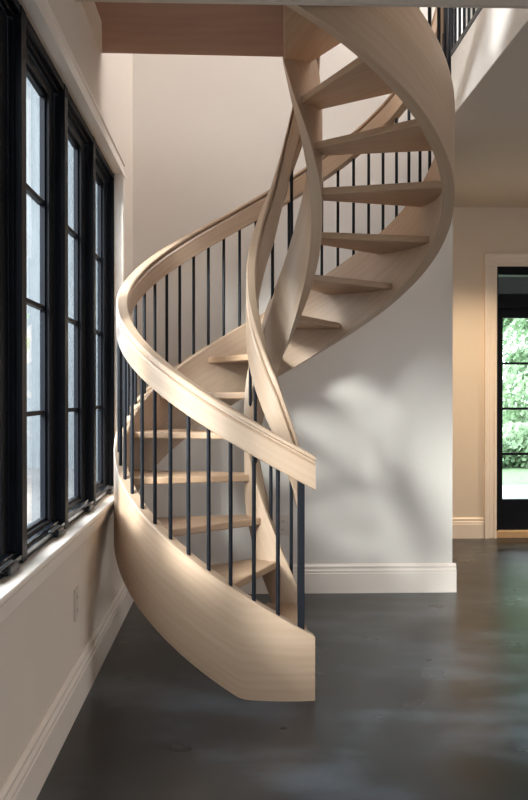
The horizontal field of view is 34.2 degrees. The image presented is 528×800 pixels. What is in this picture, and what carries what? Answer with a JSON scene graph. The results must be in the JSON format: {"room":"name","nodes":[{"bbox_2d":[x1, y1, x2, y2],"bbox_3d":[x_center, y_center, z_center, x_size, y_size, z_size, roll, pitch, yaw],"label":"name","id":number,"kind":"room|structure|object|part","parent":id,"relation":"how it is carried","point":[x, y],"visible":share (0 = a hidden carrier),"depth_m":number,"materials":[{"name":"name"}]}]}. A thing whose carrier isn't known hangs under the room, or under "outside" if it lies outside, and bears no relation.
{"room":"stair hall","nodes":[
{"label":"stair hall","id":0,"kind":"room"},
{"bbox_2d":[27,468,97,525],"bbox_3d":[-36.587,1.281,16.784,72.000,0.324,132.000,0,0,-2],"label":"gravel","id":1,"kind":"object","parent":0,"point":[33,474],"depth_m":11.00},
{"bbox_2d":[27,313,29,351],"bbox_3d":[-3.545,-0.137,11.412,0.836,2.586,0.668,0,0,-2],"label":"leafy tree","id":2,"kind":"object","parent":1,"relation":"on","point":[28,340],"visible":0.02,"depth_m":11.58,"materials":[{"name":"green plant"}]},
{"bbox_2d":[26,77,97,467],"bbox_3d":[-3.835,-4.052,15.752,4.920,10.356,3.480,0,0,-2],"label":"window glass","id":3,"kind":"object","parent":1,"relation":"on","point":[32,98],"visible":0.22,"depth_m":14.27,"materials":[{"name":"clear glass"}]},
{"bbox_2d":[0,0,132,788],"bbox_3d":[-0.674,-1.564,0.601,0.086,5.520,9.428,0,0,-2],"label":"wall","id":4,"kind":"structure","parent":0,"point":[41,642],"depth_m":3.22,"materials":[{"name":"paint"}]},
{"bbox_2d":[0,0,24,578],"bbox_3d":[-0.723,-0.333,2.204,0.089,1.621,0.634,0,0,-2],"label":"window","id":5,"kind":"structure","parent":4,"relation":"in","point":[12,403],"depth_m":2.48,"materials":[{"name":"black paint"}]},
{"bbox_3d":[-0.745,-0.323,2.204,0.031,1.554,0.547,0,0,-2],"label":"sash","id":6,"kind":"part","parent":5,"relation":"part of","materials":[{"name":"black paint"}]},
{"bbox_3d":[-0.695,0.445,2.302,0.012,0.008,0.144,0,0,-2],"label":"crank handle","id":7,"kind":"part","parent":5,"relation":"part of","materials":[{"name":"black metal"}]},
{"bbox_2d":[24,11,66,560],"bbox_3d":[-0.744,-0.337,2.838,0.089,1.621,0.634,0,0,-2],"label":"window","id":8,"kind":"structure","parent":4,"relation":"in","point":[39,69],"depth_m":3.03,"materials":[{"name":"black paint"}]},
{"bbox_3d":[-0.766,-0.328,2.838,0.031,1.554,0.547,0,0,-2],"label":"sash","id":9,"kind":"part","parent":8,"relation":"part of","materials":[{"name":"black paint"}]},
{"bbox_3d":[-0.716,0.441,2.936,0.012,0.008,0.144,0,0,-2],"label":"crank handle","id":10,"kind":"part","parent":8,"relation":"part of","materials":[{"name":"black metal"}]},
{"bbox_2d":[0,492,113,622],"bbox_3d":[-0.635,0.539,0.246,0.125,0.092,8.568,0,0,-2],"label":"trim","id":11,"kind":"structure","parent":4,"relation":"attached to","point":[15,588],"depth_m":2.70,"materials":[{"name":"paint"}]},
{"bbox_2d":[0,582,133,799],"bbox_3d":[-0.617,1.109,0.531,0.022,0.174,9.248,0,0,-2],"label":"baseboard","id":12,"kind":"structure","parent":4,"relation":"attached to","point":[26,779],"depth_m":2.96,"materials":[{"name":"paint"}]},
{"bbox_2d":[22,0,125,178],"bbox_3d":[-0.599,-1.179,0.225,0.037,0.098,8.546,0,0,-2],"label":"trim","id":13,"kind":"structure","parent":4,"relation":"attached to","point":[41,13],"depth_m":3.09,"materials":[{"name":"paint"}]},
{"bbox_2d":[74,586,78,621],"bbox_3d":[-0.717,0.779,3.283,0.008,0.120,0.072,0,0,-2],"label":"wall outlet","id":14,"kind":"object","parent":4,"relation":"attached to","point":[76,591],"visible":1,"depth_m":3.26,"materials":[{"name":"plastic"}]},
{"bbox_2d":[66,87,94,526],"bbox_3d":[-0.766,-0.342,3.472,0.089,1.621,0.634,0,0,-2],"label":"window","id":15,"kind":"structure","parent":4,"relation":"in","point":[78,133],"depth_m":3.69,"materials":[{"name":"black paint"}]},
{"bbox_3d":[-0.787,-0.332,3.472,0.031,1.554,0.547,0,0,-2],"label":"sash","id":16,"kind":"part","parent":15,"relation":"part of","materials":[{"name":"black paint"}]},
{"bbox_2d":[81,2,101,52],"bbox_3d":[-0.705,-1.607,3.598,0.054,0.062,0.625,0,0,-2],"label":"trim","id":17,"kind":"structure","parent":4,"relation":"attached to","point":[90,9],"depth_m":3.57,"materials":[{"name":"paint"}]},
{"bbox_2d":[95,140,113,504],"bbox_3d":[-0.787,-0.346,4.095,0.089,1.621,0.612,0,0,-2],"label":"window","id":18,"kind":"structure","parent":4,"relation":"in","point":[104,176],"depth_m":4.30,"materials":[{"name":"black paint"}]},
{"bbox_3d":[-0.809,-0.337,4.106,0.031,1.554,0.547,0,0,-2],"label":"sash","id":19,"kind":"part","parent":18,"relation":"part of","materials":[{"name":"black paint"}]},
{"bbox_2d":[116,174,124,431],"bbox_3d":[-0.742,-0.331,4.452,0.037,1.657,0.098,0,0,-2],"label":"trim","id":20,"kind":"structure","parent":4,"relation":"attached to","point":[120,180],"depth_m":4.40,"materials":[{"name":"paint"}]},
{"bbox_2d":[95,2,283,56],"bbox_3d":[-0.307,-1.608,3.621,0.838,0.060,0.644,0,0,-2],"label":"beam","id":21,"kind":"structure","parent":4,"relation":"attached to","point":[127,28],"depth_m":3.65,"materials":[{"name":"brown wood"}]},
{"bbox_2d":[75,0,527,8],"bbox_3d":[0.203,-1.719,3.303,1.848,0.392,0.024,0,0,-2],"label":"trim","id":22,"kind":"structure","parent":4,"relation":"attached to","point":[518,4],"depth_m":3.30,"materials":[{"name":"paint"}]},
{"bbox_2d":[36,538,527,799],"bbox_3d":[2.042,1.278,1.759,6.360,0.180,12.000,0,0,-2],"label":"floor","id":23,"kind":"structure","parent":0,"point":[419,696],"depth_m":3.23,"materials":[{"name":"grey concrete"}]},
{"bbox_2d":[114,5,454,700],"bbox_3d":[0.093,-0.761,4.147,1.615,3.864,1.615,0,0,-2],"label":"staircase","id":24,"kind":"structure","parent":23,"relation":"on","point":[253,649],"depth_m":3.93,"materials":[{"name":"brown wood"}]},
{"bbox_3d":[0.093,-1.172,4.145,1.592,3.042,1.592,0,0,-2],"label":"handrail","id":25,"kind":"part","parent":24,"relation":"part of","materials":[{"name":"brown wood"}]},
{"bbox_3d":[0.093,-1.084,4.145,0.361,3.174,0.361,0,0,-2],"label":"handrail","id":26,"kind":"part","parent":24,"relation":"part of","materials":[{"name":"brown wood"}]},
{"bbox_3d":[0.145,0.623,3.381,0.028,0.624,0.028,0,0,-2],"label":"newel post","id":27,"kind":"part","parent":24,"relation":"part of","materials":[{"name":"black metal"}]},
{"bbox_2d":[133,7,452,564],"bbox_3d":[0.148,-1.603,6.125,1.928,5.520,1.918,0,0,-2],"label":"wall","id":28,"kind":"structure","parent":0,"point":[374,408],"depth_m":5.18,"materials":[{"name":"paint"}]},
{"bbox_2d":[280,515,288,534],"bbox_3d":[0.114,0.756,5.176,0.072,0.120,0.008,0,0,-2],"label":"wall outlet","id":29,"kind":"object","parent":28,"relation":"attached to","point":[284,519],"visible":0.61,"depth_m":5.17,"materials":[{"name":"plastic"}]},
{"bbox_2d":[280,518,285,523],"bbox_3d":[0.114,0.731,5.173,0.038,0.036,0.002,0,0,-2],"label":"socket","id":30,"kind":"object","parent":29,"relation":"attached to","point":[282,520],"depth_m":5.17,"materials":[{"name":"plastic"}]},
{"bbox_2d":[280,527,285,532],"bbox_3d":[0.114,0.781,5.174,0.038,0.036,0.002,0,0,-2],"label":"socket","id":31,"kind":"object","parent":29,"relation":"attached to","point":[282,529],"depth_m":5.17,"materials":[{"name":"plastic"}]},
{"bbox_2d":[240,517,483,593],"bbox_3d":[2.008,1.070,6.195,5.650,0.174,1.939,0,0,-2],"label":"baseboard","id":32,"kind":"structure","parent":28,"relation":"attached to","point":[371,577],"depth_m":5.18,"materials":[{"name":"paint"}]},
{"bbox_2d":[451,8,527,112],"bbox_3d":[1.073,-1.752,4.270,0.005,0.340,1.850,0,0,-2],"label":"trim","id":33,"kind":"structure","parent":28,"relation":"attached to","point":[493,30],"depth_m":4.22,"materials":[{"name":"paint"}]},
{"bbox_2d":[457,8,476,39],"bbox_3d":[2.937,-3.149,7.199,3.721,2.442,3.538,0,0,-2],"label":"wall","id":34,"kind":"structure","parent":0,"point":[457,8],"depth_m":5.38,"materials":[{"name":"paint"}]},
{"bbox_2d":[452,207,527,518],"bbox_3d":[2.864,-0.239,7.257,3.865,2.777,0.144,0,0,-2],"label":"wall","id":35,"kind":"structure","parent":0,"point":[477,231],"depth_m":7.15,"materials":[{"name":"paint"}]},
{"bbox_2d":[484,253,527,538],"bbox_3d":[2.443,-0.032,7.156,1.224,2.364,0.034,0,0,-2],"label":"trim","id":36,"kind":"structure","parent":35,"relation":"attached to","point":[492,261],"depth_m":7.13,"materials":[{"name":"paint"}]},
{"bbox_2d":[497,267,527,537],"bbox_3d":[2.441,0.019,7.226,1.018,2.261,0.134,0,0,-2],"label":"door","id":37,"kind":"structure","parent":35,"relation":"in","point":[512,514],"depth_m":7.19,"materials":[{"name":"black paint"}]},
{"bbox_2d":[454,22,527,207],"bbox_3d":[2.163,-1.588,1.566,5.650,0.048,11.166,0,0,-2],"label":"ceiling","id":38,"kind":"structure","parent":0,"point":[491,126],"depth_m":5.20,"materials":[{"name":"paint"}]},
{"bbox_2d":[502,410,527,484],"bbox_3d":[34.370,1.056,48.899,72.000,0.324,72.594,0,0,-2],"label":"lawn","id":39,"kind":"structure","parent":0,"point":[510,476],"depth_m":12.87,"materials":[{"name":"green plant"}]},
{"bbox_2d":[502,421,527,467],"bbox_3d":[4.623,0.805,14.565,3.908,1.152,1.213,0,0,-2],"label":"hedge","id":40,"kind":"object","parent":39,"relation":"on","point":[516,441],"visible":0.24,"depth_m":14.36,"materials":[{"name":"green plant"}]},
{"bbox_2d":[503,318,527,433],"bbox_3d":[6.671,-1.918,19.357,3.978,6.281,2.946,0,0,-2],"label":"leafy tree","id":41,"kind":"object","parent":39,"relation":"on","point":[518,374],"visible":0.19,"depth_m":18.90,"materials":[{"name":"green plant"}]},
{"bbox_2d":[503,318,527,420],"bbox_3d":[7.954,-3.046,31.004,8.442,10.813,6.534,0,0,-2],"label":"leafy tree","id":42,"kind":"object","parent":39,"relation":"on","point":[508,334],"visible":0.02,"depth_m":29.56,"materials":[{"name":"green plant"}]},
{"bbox_2d":[502,485,527,498],"bbox_3d":[23.367,1.273,10.121,48.610,0.240,4.176,0,0,-2],"label":"ground","id":43,"kind":"structure","parent":0,"point":[508,491],"depth_m":10.73,"materials":[{"name":"stone"}]},
{"bbox_2d":[498,277,527,293],"bbox_3d":[3.957,-0.123,9.057,7.080,2.568,3.330,0,0,-2],"label":"porch roof","id":44,"kind":"structure","parent":43,"relation":"on","point":[506,285],"depth_m":9.69,"materials":[{"name":"grey"}]},
{"bbox_3d":[2.133,-1.763,2.464,5.650,0.265,12.966,0,0,-2],"label":"floor","id":45,"kind":"structure","parent":0,"visible":0},
{"bbox_2d":[451,8,481,56],"bbox_3d":[1.101,-2.371,4.145,0.043,1.195,1.608,0,0,-2],"label":"balcony railing","id":46,"kind":"object","parent":45,"relation":"on","point":[455,43],"visible":0.3,"depth_m":4.74,"materials":[{"name":"black metal"}]},
{"bbox_3d":[1.069,-2.377,4.930,0.036,1.195,0.036,0,0,-2],"label":"newel post","id":47,"kind":"part","parent":46,"relation":"part of","materials":[{"name":"black metal"}]}
]}

